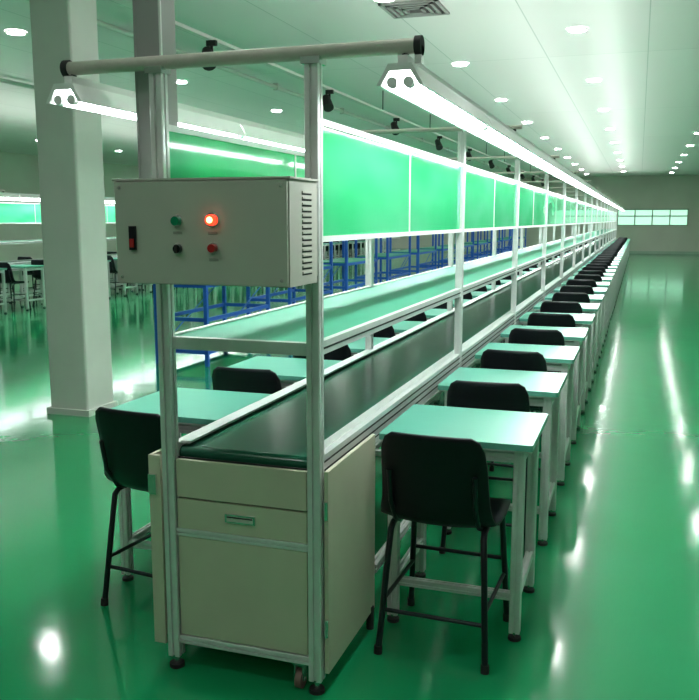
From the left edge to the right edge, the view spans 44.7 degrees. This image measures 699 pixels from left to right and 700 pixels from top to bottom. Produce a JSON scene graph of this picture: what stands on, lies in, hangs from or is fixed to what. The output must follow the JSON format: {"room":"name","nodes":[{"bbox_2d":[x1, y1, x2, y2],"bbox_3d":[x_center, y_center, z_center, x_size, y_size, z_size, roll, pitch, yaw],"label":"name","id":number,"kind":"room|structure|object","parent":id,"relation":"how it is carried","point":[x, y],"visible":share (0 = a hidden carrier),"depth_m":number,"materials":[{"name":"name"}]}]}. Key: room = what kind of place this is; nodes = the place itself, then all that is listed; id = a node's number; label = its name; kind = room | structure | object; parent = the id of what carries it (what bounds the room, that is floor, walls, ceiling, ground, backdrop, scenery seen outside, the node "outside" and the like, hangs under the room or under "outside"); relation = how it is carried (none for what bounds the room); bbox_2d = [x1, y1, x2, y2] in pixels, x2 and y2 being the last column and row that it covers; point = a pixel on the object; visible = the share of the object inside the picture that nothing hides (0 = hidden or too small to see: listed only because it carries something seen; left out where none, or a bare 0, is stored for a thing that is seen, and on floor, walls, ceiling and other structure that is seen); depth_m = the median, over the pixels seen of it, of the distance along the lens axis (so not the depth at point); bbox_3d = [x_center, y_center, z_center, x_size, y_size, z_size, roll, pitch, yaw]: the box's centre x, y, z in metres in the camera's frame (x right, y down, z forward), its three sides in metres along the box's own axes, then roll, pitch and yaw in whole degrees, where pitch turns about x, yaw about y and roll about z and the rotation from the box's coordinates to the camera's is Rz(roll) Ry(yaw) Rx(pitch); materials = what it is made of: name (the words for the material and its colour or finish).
{"room":"factory floor","nodes":[
{"label":"factory floor","id":0,"kind":"room"},
{"bbox_2d":[0,151,138,260],"bbox_3d":[-11.397,-3.677,22.544,0.200,3.550,48.400,3,9,18],"label":"wall","id":1,"kind":"structure","parent":0,"point":[19,173],"depth_m":26.31,"materials":[{"name":"paint"}]},
{"bbox_2d":[0,250,698,699],"bbox_3d":[1.015,-1.240,18.681,26.000,0.100,48.000,3,9,18],"label":"floor","id":2,"kind":"structure","parent":0,"point":[612,611],"depth_m":3.96,"materials":[{"name":"green paint"}]},
{"bbox_2d":[0,268,6,313],"bbox_3d":[-6.043,-0.962,14.022,0.570,0.760,0.540,3,9,18],"label":"work table","id":3,"kind":"object","parent":2,"relation":"on","point":[2,271],"visible":1,"depth_m":14.13,"materials":[{"name":"white metal"}]},
{"bbox_2d":[1,271,24,301],"bbox_3d":[-6.548,-1.304,16.256,0.570,0.760,0.540,3,9,18],"label":"work table","id":4,"kind":"object","parent":2,"relation":"on","point":[23,271],"visible":0.06,"depth_m":16.34,"materials":[{"name":"white metal"}]},
{"bbox_2d":[0,262,30,311],"bbox_3d":[-5.843,-1.100,14.673,0.426,0.840,0.491,3,9,18],"label":"chair","id":5,"kind":"object","parent":2,"relation":"on","point":[9,278],"visible":0.91,"depth_m":14.48,"materials":[{"name":"black plastic"}]},
{"bbox_2d":[5,265,45,310],"bbox_3d":[-5.727,-1.104,14.949,0.570,0.760,0.540,3,9,18],"label":"work table","id":6,"kind":"object","parent":2,"relation":"on","point":[20,268],"visible":0.75,"depth_m":14.91,"materials":[{"name":"white metal"}]},
{"bbox_2d":[17,257,39,298],"bbox_3d":[-6.293,-1.443,16.911,0.426,0.840,0.491,3,9,19],"label":"chair","id":7,"kind":"object","parent":2,"relation":"on","point":[18,258],"visible":0.23,"depth_m":16.73,"materials":[{"name":"black plastic"}]},
{"bbox_2d":[23,278,45,298],"bbox_3d":[-6.231,-1.446,17.183,0.570,0.760,0.540,3,9,18],"label":"work table","id":8,"kind":"object","parent":2,"relation":"on","point":[38,287],"visible":0.09,"depth_m":17.29,"materials":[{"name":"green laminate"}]},
{"bbox_2d":[31,260,45,305],"bbox_3d":[-5.538,-1.242,15.597,0.426,0.840,0.491,2,9,16],"label":"chair","id":9,"kind":"object","parent":2,"relation":"on","point":[36,273],"visible":0.36,"depth_m":15.41,"materials":[{"name":"black plastic"}]},
{"bbox_2d":[29,0,117,416],"bbox_3d":[-2.195,-1.259,6.738,0.400,3.550,0.400,3,9,18],"label":"column","id":10,"kind":"structure","parent":2,"relation":"on","point":[69,140],"depth_m":6.64,"materials":[{"name":"white paint"}]},
{"bbox_2d":[107,260,110,297],"bbox_3d":[-5.094,-1.388,16.804,0.570,0.760,0.540,3,9,18],"label":"work table","id":11,"kind":"object","parent":2,"relation":"on","point":[108,261],"visible":0.14,"depth_m":16.92,"materials":[{"name":"white metal"}]},
{"bbox_2d":[107,256,126,296],"bbox_3d":[-4.897,-1.529,17.472,0.426,0.840,0.491,2,9,16],"label":"chair","id":12,"kind":"object","parent":2,"relation":"on","point":[112,268],"visible":0.38,"depth_m":17.25,"materials":[{"name":"black plastic"}]},
{"bbox_2d":[110,258,137,295],"bbox_3d":[-4.778,-1.530,17.731,0.570,0.760,0.540,3,9,18],"label":"work table","id":13,"kind":"object","parent":2,"relation":"on","point":[124,287],"visible":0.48,"depth_m":17.87,"materials":[{"name":"white metal"}]},
{"bbox_2d":[95,407,160,605],"bbox_3d":[-0.740,0.612,3.483,0.426,0.840,0.491,4,10,25],"label":"chair","id":14,"kind":"object","parent":2,"relation":"on","point":[127,438],"visible":0.42,"depth_m":3.29,"materials":[{"name":"black plastic"}]},
{"bbox_2d":[126,283,152,292],"bbox_3d":[-4.560,-1.668,18.386,0.426,0.840,0.491,3,9,20],"label":"chair","id":15,"kind":"object","parent":2,"relation":"on","point":[127,283],"visible":0.15,"depth_m":18.31,"materials":[{"name":"black plastic"}]},
{"bbox_2d":[130,283,152,291],"bbox_3d":[-4.461,-1.671,18.659,0.570,0.760,0.540,3,9,18],"label":"work table","id":16,"kind":"object","parent":2,"relation":"on","point":[150,285],"visible":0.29,"depth_m":18.44,"materials":[{"name":"white metal"}]},
{"bbox_2d":[111,387,270,581],"bbox_3d":[-0.673,0.605,3.781,0.570,0.760,0.540,3,9,18],"label":"work table","id":17,"kind":"object","parent":2,"relation":"on","point":[197,408],"visible":0.16,"depth_m":3.66,"materials":[{"name":"green laminate"}]},
{"bbox_2d":[0,190,399,299],"bbox_3d":[-2.894,-3.312,25.058,1.259,2.068,31.160,3,9,18],"label":"assembly line","id":18,"kind":"object","parent":2,"relation":"on","point":[10,212],"visible":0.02,"depth_m":15.45,"materials":[{"name":"metal"}]},
{"bbox_2d":[0,237,115,241],"bbox_3d":[-2.864,-3.428,25.078,0.502,0.041,31.070,3,9,18],"label":"shelf","id":19,"kind":"object","parent":18,"relation":"attached to","point":[107,238],"depth_m":15.99,"materials":[{"name":"metal"}]},
{"bbox_2d":[153,284,269,366],"bbox_3d":[-1.546,-0.594,9.832,0.640,1.300,1.640,3,9,18],"label":"rack","id":20,"kind":"object","parent":2,"relation":"on","point":[224,304],"visible":0.37,"depth_m":9.23,"materials":[{"name":"metal"}]},
{"bbox_2d":[212,366,281,393],"bbox_3d":[-0.446,0.470,4.413,0.426,0.840,0.491,3,9,18],"label":"chair","id":21,"kind":"object","parent":2,"relation":"on","point":[265,381],"visible":0.13,"depth_m":4.14,"materials":[{"name":"black plastic"}]},
{"bbox_2d":[148,434,374,688],"bbox_3d":[-0.291,0.710,3.080,0.647,0.765,0.549,3,9,18],"label":"base cabinet","id":22,"kind":"object","parent":2,"relation":"on","point":[242,529],"visible":0.94,"depth_m":2.85,"materials":[{"name":"metal"}]},
{"bbox_2d":[228,356,340,388],"bbox_3d":[-0.356,0.463,4.709,0.570,0.760,0.540,3,9,18],"label":"work table","id":23,"kind":"object","parent":2,"relation":"on","point":[293,370],"visible":0.08,"depth_m":4.63,"materials":[{"name":"green laminate"}]},
{"bbox_2d":[246,241,332,314],"bbox_3d":[-0.811,-0.924,11.986,0.640,1.300,1.640,3,9,18],"label":"rack","id":24,"kind":"object","parent":2,"relation":"on","point":[292,299],"visible":0.19,"depth_m":12.23,"materials":[{"name":"metal"}]},
{"bbox_2d":[293,344,351,360],"bbox_3d":[-0.112,0.325,5.362,0.426,0.840,0.491,2,9,16],"label":"chair","id":25,"kind":"object","parent":2,"relation":"on","point":[342,353],"visible":0.02,"depth_m":5.07,"materials":[{"name":"black plastic"}]},
{"bbox_2d":[323,243,328,259],"bbox_3d":[-0.981,-3.232,28.858,0.570,0.760,0.540,3,9,18],"label":"work table","id":26,"kind":"object","parent":2,"relation":"on","point":[324,244],"visible":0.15,"depth_m":28.56,"materials":[{"name":"white metal"}]},
{"bbox_2d":[326,243,339,259],"bbox_3d":[-0.664,-3.374,29.786,0.570,0.760,0.540,3,9,18],"label":"work table","id":27,"kind":"object","parent":2,"relation":"on","point":[334,244],"visible":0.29,"depth_m":29.87,"materials":[{"name":"white metal"}]},
{"bbox_2d":[46,35,624,695],"bbox_3d":[5.401,-2.489,19.677,1.259,2.068,36.246,3,9,18],"label":"assembly line","id":28,"kind":"object","parent":2,"relation":"on","point":[369,186],"visible":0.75,"depth_m":3.25,"materials":[{"name":"metal"}]},
{"bbox_2d":[112,176,317,287],"bbox_3d":[-0.400,-0.353,2.538,0.568,0.307,0.253,3,9,18],"label":"control box","id":29,"kind":"object","parent":28,"relation":"attached to","point":[213,231],"visible":1,"depth_m":2.44,"materials":[{"name":"grey paint"}]},
{"bbox_2d":[177,229,610,341],"bbox_3d":[5.425,-2.602,19.680,0.502,0.041,36.120,3,9,18],"label":"shelf","id":30,"kind":"object","parent":28,"relation":"attached to","point":[345,311],"depth_m":4.20,"materials":[{"name":"metal"}]},
{"bbox_2d":[333,241,341,250],"bbox_3d":[-0.463,-3.511,30.427,0.426,0.840,0.491,3,9,20],"label":"chair","id":31,"kind":"object","parent":2,"relation":"on","point":[336,246],"visible":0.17,"depth_m":30.20,"materials":[{"name":"black plastic"}]},
{"bbox_2d":[340,241,357,257],"bbox_3d":[-0.031,-3.658,31.640,0.570,0.760,0.540,3,9,18],"label":"work table","id":32,"kind":"object","parent":2,"relation":"on","point":[351,242],"visible":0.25,"depth_m":31.40,"materials":[{"name":"white metal"}]},
{"bbox_2d":[323,238,377,291],"bbox_3d":[-0.076,-1.253,14.140,0.640,1.300,1.640,3,9,18],"label":"rack","id":33,"kind":"object","parent":2,"relation":"on","point":[344,261],"visible":0.38,"depth_m":14.04,"materials":[{"name":"metal"}]},
{"bbox_2d":[349,240,359,255],"bbox_3d":[0.174,-3.795,32.281,0.426,0.840,0.491,4,9,22],"label":"chair","id":34,"kind":"object","parent":2,"relation":"on","point":[350,245],"visible":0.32,"depth_m":32.10,"materials":[{"name":"black plastic"}]},
{"bbox_2d":[349,241,364,256],"bbox_3d":[0.285,-3.800,32.568,0.570,0.760,0.540,3,9,18],"label":"work table","id":35,"kind":"object","parent":2,"relation":"on","point":[360,242],"visible":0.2,"depth_m":32.30,"materials":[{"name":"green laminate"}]},
{"bbox_2d":[357,239,364,254],"bbox_3d":[0.480,-3.940,33.232,0.426,0.840,0.491,2,9,15],"label":"chair","id":36,"kind":"object","parent":2,"relation":"on","point":[358,244],"visible":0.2,"depth_m":33.02,"materials":[{"name":"black plastic"}]},
{"bbox_2d":[348,337,388,355],"bbox_3d":[-0.040,0.321,5.636,0.570,0.760,0.540,3,9,18],"label":"work table","id":37,"kind":"object","parent":2,"relation":"on","point":[358,346],"visible":0.02,"depth_m":5.45,"materials":[{"name":"green laminate"}]},
{"bbox_2d":[351,326,394,353],"bbox_3d":[0.201,0.182,6.293,0.426,0.840,0.491,3,9,17],"label":"chair","id":38,"kind":"object","parent":2,"relation":"on","point":[388,332],"visible":0.02,"depth_m":6.00,"materials":[{"name":"black plastic"}]},
{"bbox_2d":[374,238,379,272],"bbox_3d":[0.706,-4.018,24.768,0.400,3.550,0.400,3,9,18],"label":"column","id":39,"kind":"structure","parent":2,"relation":"on","point":[374,238],"depth_m":24.83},
{"bbox_2d":[355,236,410,288],"bbox_3d":[0.659,-1.583,16.295,0.640,1.300,1.640,3,9,18],"label":"rack","id":40,"kind":"object","parent":2,"relation":"on","point":[386,256],"visible":0.36,"depth_m":16.00,"materials":[{"name":"metal"}]},
{"bbox_2d":[392,321,422,335],"bbox_3d":[0.276,0.179,6.563,0.570,0.760,0.540,3,9,18],"label":"work table","id":41,"kind":"object","parent":2,"relation":"on","point":[402,326],"visible":0.02,"depth_m":6.43,"materials":[{"name":"green laminate"}]},
{"bbox_2d":[389,234,436,279],"bbox_3d":[1.395,-1.913,18.449,0.640,1.300,1.640,3,9,18],"label":"rack","id":42,"kind":"object","parent":2,"relation":"on","point":[418,251],"visible":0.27,"depth_m":17.84,"materials":[{"name":"metal"}]},
{"bbox_2d":[395,312,439,399],"bbox_3d":[0.513,0.045,7.186,0.426,0.840,0.491,3,9,18],"label":"chair","id":43,"kind":"object","parent":2,"relation":"on","point":[422,316],"visible":0.02,"depth_m":6.89,"materials":[{"name":"black plastic"}]},
{"bbox_2d":[416,234,455,273],"bbox_3d":[2.130,-2.242,20.603,0.640,1.300,1.640,3,9,18],"label":"rack","id":44,"kind":"object","parent":2,"relation":"on","point":[442,248],"visible":0.27,"depth_m":19.97,"materials":[{"name":"metal"}]},
{"bbox_2d":[425,309,446,403],"bbox_3d":[0.593,0.037,7.490,0.570,0.760,0.540,3,9,18],"label":"work table","id":45,"kind":"object","parent":2,"relation":"on","point":[431,313],"visible":0.07,"depth_m":7.26,"materials":[{"name":"green laminate"}]},
{"bbox_2d":[432,302,446,308],"bbox_3d":[0.835,-0.097,8.118,0.426,0.840,0.491,3,9,18],"label":"chair","id":46,"kind":"object","parent":2,"relation":"on","point":[442,306],"visible":0.02,"depth_m":7.83,"materials":[{"name":"black plastic"}]},
{"bbox_2d":[374,431,510,674],"bbox_3d":[0.352,0.667,3.120,0.426,0.840,0.491,3,9,20],"label":"chair","id":47,"kind":"object","parent":2,"relation":"on","point":[427,479],"visible":0.98,"depth_m":2.92,"materials":[{"name":"black plastic"}]},
{"bbox_2d":[438,232,473,268],"bbox_3d":[2.865,-2.572,22.758,0.640,1.300,1.640,3,9,18],"label":"rack","id":48,"kind":"object","parent":2,"relation":"on","point":[472,244],"visible":0.24,"depth_m":22.72,"materials":[{"name":"metal"}]},
{"bbox_2d":[453,299,470,306],"bbox_3d":[0.909,-0.104,8.418,0.570,0.760,0.540,3,9,18],"label":"work table","id":49,"kind":"object","parent":2,"relation":"on","point":[464,300],"visible":0.02,"depth_m":8.43,"materials":[{"name":"green laminate"}]},
{"bbox_2d":[453,292,472,367],"bbox_3d":[1.154,-0.240,9.051,0.426,0.840,0.491,3,9,18],"label":"chair","id":50,"kind":"object","parent":2,"relation":"on","point":[468,295],"visible":0.02,"depth_m":8.75,"materials":[{"name":"black plastic"}]},
{"bbox_2d":[379,404,547,641],"bbox_3d":[0.464,0.663,3.402,0.570,0.760,0.540,3,9,18],"label":"work table","id":51,"kind":"object","parent":2,"relation":"on","point":[504,436],"visible":0.86,"depth_m":3.27,"materials":[{"name":"green laminate"}]},
{"bbox_2d":[464,231,487,261],"bbox_3d":[3.600,-2.902,24.912,0.640,1.300,1.640,3,9,18],"label":"rack","id":52,"kind":"object","parent":2,"relation":"on","point":[477,243],"visible":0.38,"depth_m":24.96,"materials":[{"name":"metal"}]},
{"bbox_2d":[471,291,485,365],"bbox_3d":[1.226,-0.246,9.345,0.570,0.760,0.540,3,9,18],"label":"work table","id":53,"kind":"object","parent":2,"relation":"on","point":[475,294],"visible":0.1,"depth_m":9.11,"materials":[{"name":"green laminate"}]},
{"bbox_2d":[474,286,486,291],"bbox_3d":[1.444,-0.380,9.967,0.426,0.840,0.491,3,9,16],"label":"chair","id":54,"kind":"object","parent":2,"relation":"on","point":[484,288],"visible":0.02,"depth_m":9.67,"materials":[{"name":"black plastic"}]},
{"bbox_2d":[439,380,529,557],"bbox_3d":[0.676,0.523,4.064,0.426,0.840,0.491,3,9,16],"label":"chair","id":55,"kind":"object","parent":2,"relation":"on","point":[460,393],"visible":0.2,"depth_m":3.80,"materials":[{"name":"black plastic"}]},
{"bbox_2d":[471,230,499,260],"bbox_3d":[4.335,-3.231,27.066,0.640,1.300,1.640,3,9,18],"label":"rack","id":56,"kind":"object","parent":2,"relation":"on","point":[480,240],"visible":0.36,"depth_m":26.82,"materials":[{"name":"metal"}]},
{"bbox_2d":[486,285,500,342],"bbox_3d":[1.542,-0.388,10.272,0.570,0.760,0.540,3,9,18],"label":"work table","id":57,"kind":"object","parent":2,"relation":"on","point":[487,286],"visible":0.02,"depth_m":10.21,"materials":[{"name":"green laminate"}]},
{"bbox_2d":[483,229,509,257],"bbox_3d":[5.070,-3.561,29.220,0.640,1.300,1.640,3,9,18],"label":"rack","id":58,"kind":"object","parent":2,"relation":"on","point":[502,250],"visible":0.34,"depth_m":28.85,"materials":[{"name":"metal"}]},
{"bbox_2d":[438,367,566,545],"bbox_3d":[0.781,0.521,4.330,0.570,0.760,0.540,3,9,18],"label":"work table","id":59,"kind":"object","parent":2,"relation":"on","point":[547,386],"visible":0.6,"depth_m":4.21,"materials":[{"name":"green laminate"}]},
{"bbox_2d":[500,280,510,341],"bbox_3d":[1.859,-0.530,11.200,0.570,0.760,0.540,3,9,18],"label":"work table","id":60,"kind":"object","parent":2,"relation":"on","point":[501,281],"visible":0.05,"depth_m":11.03,"materials":[{"name":"green laminate"}]},
{"bbox_2d":[496,229,518,254],"bbox_3d":[5.805,-3.890,31.375,0.640,1.300,1.640,3,9,18],"label":"rack","id":61,"kind":"object","parent":2,"relation":"on","point":[511,238],"visible":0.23,"depth_m":31.12,"materials":[{"name":"metal"}]},
{"bbox_2d":[480,349,546,471],"bbox_3d":[0.984,0.385,4.965,0.426,0.840,0.491,3,9,22],"label":"chair","id":62,"kind":"object","parent":2,"relation":"on","point":[490,358],"visible":0.19,"depth_m":4.70,"materials":[{"name":"black plastic"}]},
{"bbox_2d":[504,228,526,252],"bbox_3d":[6.540,-4.220,33.529,0.640,1.300,1.640,3,9,18],"label":"rack","id":63,"kind":"object","parent":2,"relation":"on","point":[525,228],"visible":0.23,"depth_m":34.03,"materials":[{"name":"metal"}]},
{"bbox_2d":[475,343,579,485],"bbox_3d":[1.097,0.379,5.257,0.570,0.760,0.540,3,9,18],"label":"work table","id":64,"kind":"object","parent":2,"relation":"on","point":[566,356],"visible":0.59,"depth_m":5.05,"materials":[{"name":"green laminate"}]},
{"bbox_2d":[508,328,564,372],"bbox_3d":[1.314,0.243,5.893,0.426,0.840,0.491,3,9,21],"label":"chair","id":65,"kind":"object","parent":2,"relation":"on","point":[517,335],"visible":0.16,"depth_m":5.62,"materials":[{"name":"black plastic"}]},
{"bbox_2d":[500,325,588,443],"bbox_3d":[1.413,0.237,6.184,0.570,0.760,0.540,3,9,18],"label":"work table","id":66,"kind":"object","parent":2,"relation":"on","point":[578,335],"visible":0.44,"depth_m":5.98,"materials":[{"name":"green laminate"}]},
{"bbox_2d":[527,313,575,341],"bbox_3d":[1.640,0.099,6.833,0.426,0.840,0.491,3,9,22],"label":"chair","id":67,"kind":"object","parent":2,"relation":"on","point":[534,319],"visible":0.06,"depth_m":6.56,"materials":[{"name":"black plastic"}]},
{"bbox_2d":[519,312,594,413],"bbox_3d":[1.730,0.095,7.111,0.570,0.760,0.540,3,9,18],"label":"work table","id":68,"kind":"object","parent":2,"relation":"on","point":[586,320],"visible":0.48,"depth_m":6.88,"materials":[{"name":"green laminate"}]},
{"bbox_2d":[540,301,582,324],"bbox_3d":[1.952,-0.045,7.778,0.426,0.840,0.491,3,9,22],"label":"chair","id":69,"kind":"object","parent":2,"relation":"on","point":[546,306],"visible":0.12,"depth_m":7.51,"materials":[{"name":"black plastic"}]},
{"bbox_2d":[533,302,599,390],"bbox_3d":[2.046,-0.046,8.039,0.570,0.760,0.540,3,9,18],"label":"work table","id":70,"kind":"object","parent":2,"relation":"on","point":[592,308],"visible":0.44,"depth_m":7.79,"materials":[{"name":"green laminate"}]},
{"bbox_2d":[552,292,589,312],"bbox_3d":[2.266,-0.187,8.704,0.426,0.840,0.491,3,9,18],"label":"chair","id":71,"kind":"object","parent":2,"relation":"on","point":[558,296],"visible":0.1,"depth_m":8.43,"materials":[{"name":"black plastic"}]},
{"bbox_2d":[545,293,603,372],"bbox_3d":[2.363,-0.188,8.966,0.570,0.760,0.540,3,9,18],"label":"work table","id":72,"kind":"object","parent":2,"relation":"on","point":[593,298],"visible":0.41,"depth_m":8.72,"materials":[{"name":"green laminate"}]},
{"bbox_2d":[560,285,593,302],"bbox_3d":[2.567,-0.324,9.599,0.426,0.840,0.491,3,9,19],"label":"chair","id":73,"kind":"object","parent":2,"relation":"on","point":[565,288],"visible":0.09,"depth_m":9.32,"materials":[{"name":"black plastic"}]},
{"bbox_2d":[554,287,606,357],"bbox_3d":[2.679,-0.330,9.893,0.570,0.760,0.540,3,9,18],"label":"work table","id":74,"kind":"object","parent":2,"relation":"on","point":[597,291],"visible":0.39,"depth_m":9.63,"materials":[{"name":"green laminate"}]},
{"bbox_2d":[566,279,596,302],"bbox_3d":[2.868,-0.468,10.537,0.426,0.840,0.491,3,9,17],"label":"chair","id":75,"kind":"object","parent":2,"relation":"on","point":[572,282],"visible":0.08,"depth_m":10.25,"materials":[{"name":"black plastic"}]},
{"bbox_2d":[561,281,609,345],"bbox_3d":[2.996,-0.472,10.820,0.570,0.760,0.540,3,9,18],"label":"work table","id":76,"kind":"object","parent":2,"relation":"on","point":[599,284],"visible":0.32,"depth_m":10.57,"materials":[{"name":"green laminate"}]},
{"bbox_2d":[574,274,601,281],"bbox_3d":[3.219,-0.609,11.460,0.426,0.840,0.491,3,9,21],"label":"chair","id":77,"kind":"object","parent":2,"relation":"on","point":[597,278],"visible":0.1,"depth_m":11.18,"materials":[{"name":"black plastic"}]},
{"bbox_2d":[567,276,612,335],"bbox_3d":[3.312,-0.614,11.748,0.570,0.760,0.540,3,9,18],"label":"work table","id":78,"kind":"object","parent":2,"relation":"on","point":[604,279],"visible":0.27,"depth_m":11.50,"materials":[{"name":"green laminate"}]},
{"bbox_2d":[578,270,603,276],"bbox_3d":[3.506,-0.751,12.393,0.426,0.840,0.491,3,9,16],"label":"chair","id":79,"kind":"object","parent":2,"relation":"on","point":[582,272],"visible":0.08,"depth_m":12.11,"materials":[{"name":"black plastic"}]},
{"bbox_2d":[573,272,613,326],"bbox_3d":[3.628,-0.756,12.675,0.570,0.760,0.540,3,9,18],"label":"work table","id":80,"kind":"object","parent":2,"relation":"on","point":[575,273],"visible":0.27,"depth_m":12.43,"materials":[{"name":"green laminate"}]},
{"bbox_2d":[582,267,605,272],"bbox_3d":[3.835,-0.896,13.339,0.426,0.840,0.491,3,9,21],"label":"chair","id":81,"kind":"object","parent":2,"relation":"on","point":[602,269],"visible":0.03,"depth_m":13.05,"materials":[{"name":"black plastic"}]},
{"bbox_2d":[577,269,615,319],"bbox_3d":[3.945,-0.898,13.602,0.570,0.760,0.540,3,9,18],"label":"work table","id":82,"kind":"object","parent":2,"relation":"on","point":[607,270],"visible":0.29,"depth_m":13.36,"materials":[{"name":"green laminate"}]},
{"bbox_2d":[586,264,607,268],"bbox_3d":[4.137,-1.033,14.233,0.426,0.840,0.491,3,9,19],"label":"chair","id":83,"kind":"object","parent":2,"relation":"on","point":[605,266],"visible":0.07,"depth_m":13.94,"materials":[{"name":"black plastic"}]},
{"bbox_2d":[581,266,617,312],"bbox_3d":[4.261,-1.040,14.530,0.570,0.760,0.540,3,9,18],"label":"work table","id":84,"kind":"object","parent":2,"relation":"on","point":[609,267],"visible":0.2,"depth_m":14.28,"materials":[{"name":"green laminate"}]},
{"bbox_2d":[590,261,610,265],"bbox_3d":[4.454,-1.175,15.159,0.426,0.840,0.491,2,9,15],"label":"chair","id":85,"kind":"object","parent":2,"relation":"on","point":[608,263],"visible":0.09,"depth_m":14.87,"materials":[{"name":"black plastic"}]},
{"bbox_2d":[585,263,618,307],"bbox_3d":[4.578,-1.182,15.457,0.570,0.760,0.540,3,9,18],"label":"work table","id":86,"kind":"object","parent":2,"relation":"on","point":[612,264],"visible":0.19,"depth_m":15.23,"materials":[{"name":"green laminate"}]},
{"bbox_2d":[593,259,611,262],"bbox_3d":[4.773,-1.321,16.117,0.426,0.840,0.491,2,9,15],"label":"chair","id":87,"kind":"object","parent":2,"relation":"on","point":[609,260],"visible":0.07,"depth_m":15.82,"materials":[{"name":"black plastic"}]},
{"bbox_2d":[588,261,619,302],"bbox_3d":[4.894,-1.323,16.384,0.570,0.760,0.540,3,9,18],"label":"work table","id":88,"kind":"object","parent":2,"relation":"on","point":[614,262],"visible":0.2,"depth_m":16.13,"materials":[{"name":"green laminate"}]},
{"bbox_2d":[595,256,613,260],"bbox_3d":[5.106,-1.460,17.026,0.426,0.840,0.491,3,9,21],"label":"chair","id":89,"kind":"object","parent":2,"relation":"on","point":[597,257],"visible":0.09,"depth_m":16.75,"materials":[{"name":"black plastic"}]},
{"bbox_2d":[591,259,620,297],"bbox_3d":[5.211,-1.465,17.311,0.570,0.760,0.540,3,9,18],"label":"work table","id":90,"kind":"object","parent":2,"relation":"on","point":[591,259],"visible":0.12,"depth_m":17.05,"materials":[{"name":"green laminate"}]},
{"bbox_2d":[593,257,621,293],"bbox_3d":[5.527,-1.607,18.239,0.570,0.760,0.540,3,9,18],"label":"work table","id":91,"kind":"object","parent":2,"relation":"on","point":[594,257],"visible":0.22,"depth_m":17.98,"materials":[{"name":"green laminate"}]},
{"bbox_2d":[596,255,622,288],"bbox_3d":[5.843,-1.749,19.166,0.570,0.760,0.540,3,9,18],"label":"work table","id":92,"kind":"object","parent":2,"relation":"on","point":[596,255],"visible":0.21,"depth_m":18.91,"materials":[{"name":"green laminate"}]},
{"bbox_2d":[0,0,698,177],"bbox_3d":[1.015,-4.848,18.129,26.400,0.100,48.400,3,9,18],"label":"ceiling","id":93,"kind":"structure","parent":0,"point":[644,53],"depth_m":11.51,"materials":[{"name":"white paint"}]},
{"bbox_2d":[5,29,26,34],"bbox_3d":[-3.565,-3.402,9.077,0.244,0.016,0.242,3,9,18],"label":"recessed light","id":94,"kind":"object","parent":93,"relation":"in","point":[13,32],"depth_m":9.10,"materials":[{"name":"white ceramic"}]},
{"bbox_2d":[132,0,177,178],"bbox_3d":[-0.635,-1.344,2.733,0.140,2.170,0.140,3,9,18],"label":"column","id":95,"kind":"structure","parent":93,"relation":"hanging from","point":[153,20],"depth_m":2.77,"materials":[{"name":"metal"}]},
{"bbox_2d":[0,0,526,178],"bbox_3d":[0.462,-5.400,22.398,3.480,0.100,39.800,3,9,18],"label":"conduit","id":96,"kind":"object","parent":93,"relation":"hanging from","point":[275,86],"depth_m":12.32,"materials":[{"name":"white metal"}]},
{"bbox_2d":[175,21,544,185],"bbox_3d":[3.431,-5.056,21.864,0.190,0.618,31.400,3,9,18],"label":"track","id":97,"kind":"object","parent":93,"relation":"hanging from","point":[328,106],"depth_m":11.04,"materials":[{"name":"white metal"}]},
{"bbox_2d":[378,0,449,18],"bbox_3d":[0.622,-3.247,8.110,0.560,0.034,0.560,3,9,18],"label":"ceiling vent","id":98,"kind":"object","parent":93,"relation":"in","point":[413,8],"depth_m":8.04,"materials":[{"name":"white metal"}]},
{"bbox_2d":[452,62,468,65],"bbox_3d":[1.427,-3.686,10.932,0.211,0.016,0.247,3,9,18],"label":"recessed light","id":99,"kind":"object","parent":93,"relation":"in","point":[457,63],"depth_m":10.97,"materials":[{"name":"white plastic"}]},
{"bbox_2d":[567,27,588,32],"bbox_3d":[2.411,-3.385,8.965,0.216,0.016,0.267,3,9,18],"label":"recessed light","id":100,"kind":"object","parent":93,"relation":"in","point":[572,30],"depth_m":8.97,"materials":[{"name":"white ceramic"}]},
{"bbox_2d":[586,79,601,81],"bbox_3d":[3.518,-3.883,12.222,0.208,0.016,0.235,3,9,18],"label":"recessed light","id":101,"kind":"object","parent":93,"relation":"in","point":[589,80],"depth_m":12.23,"materials":[{"name":"white plastic"}]},
{"bbox_2d":[382,175,698,251],"bbox_3d":[8.718,-6.498,40.978,26.000,3.550,0.200,3,9,18],"label":"wall","id":102,"kind":"structure","parent":0,"point":[668,191],"depth_m":39.29,"materials":[{"name":"paint"}]},
{"bbox_2d":[354,248,698,253],"bbox_3d":[8.683,-4.787,41.135,26.000,0.120,0.020,3,9,18],"label":"baseboard","id":103,"kind":"structure","parent":102,"relation":"attached to","point":[469,250],"depth_m":39.42,"materials":[{"name":"paint"}]},
{"bbox_2d":[617,209,688,225],"bbox_3d":[13.968,-6.117,39.213,3.100,0.770,0.100,3,9,18],"label":"window","id":104,"kind":"structure","parent":102,"relation":"in","point":[629,217],"depth_m":39.21,"materials":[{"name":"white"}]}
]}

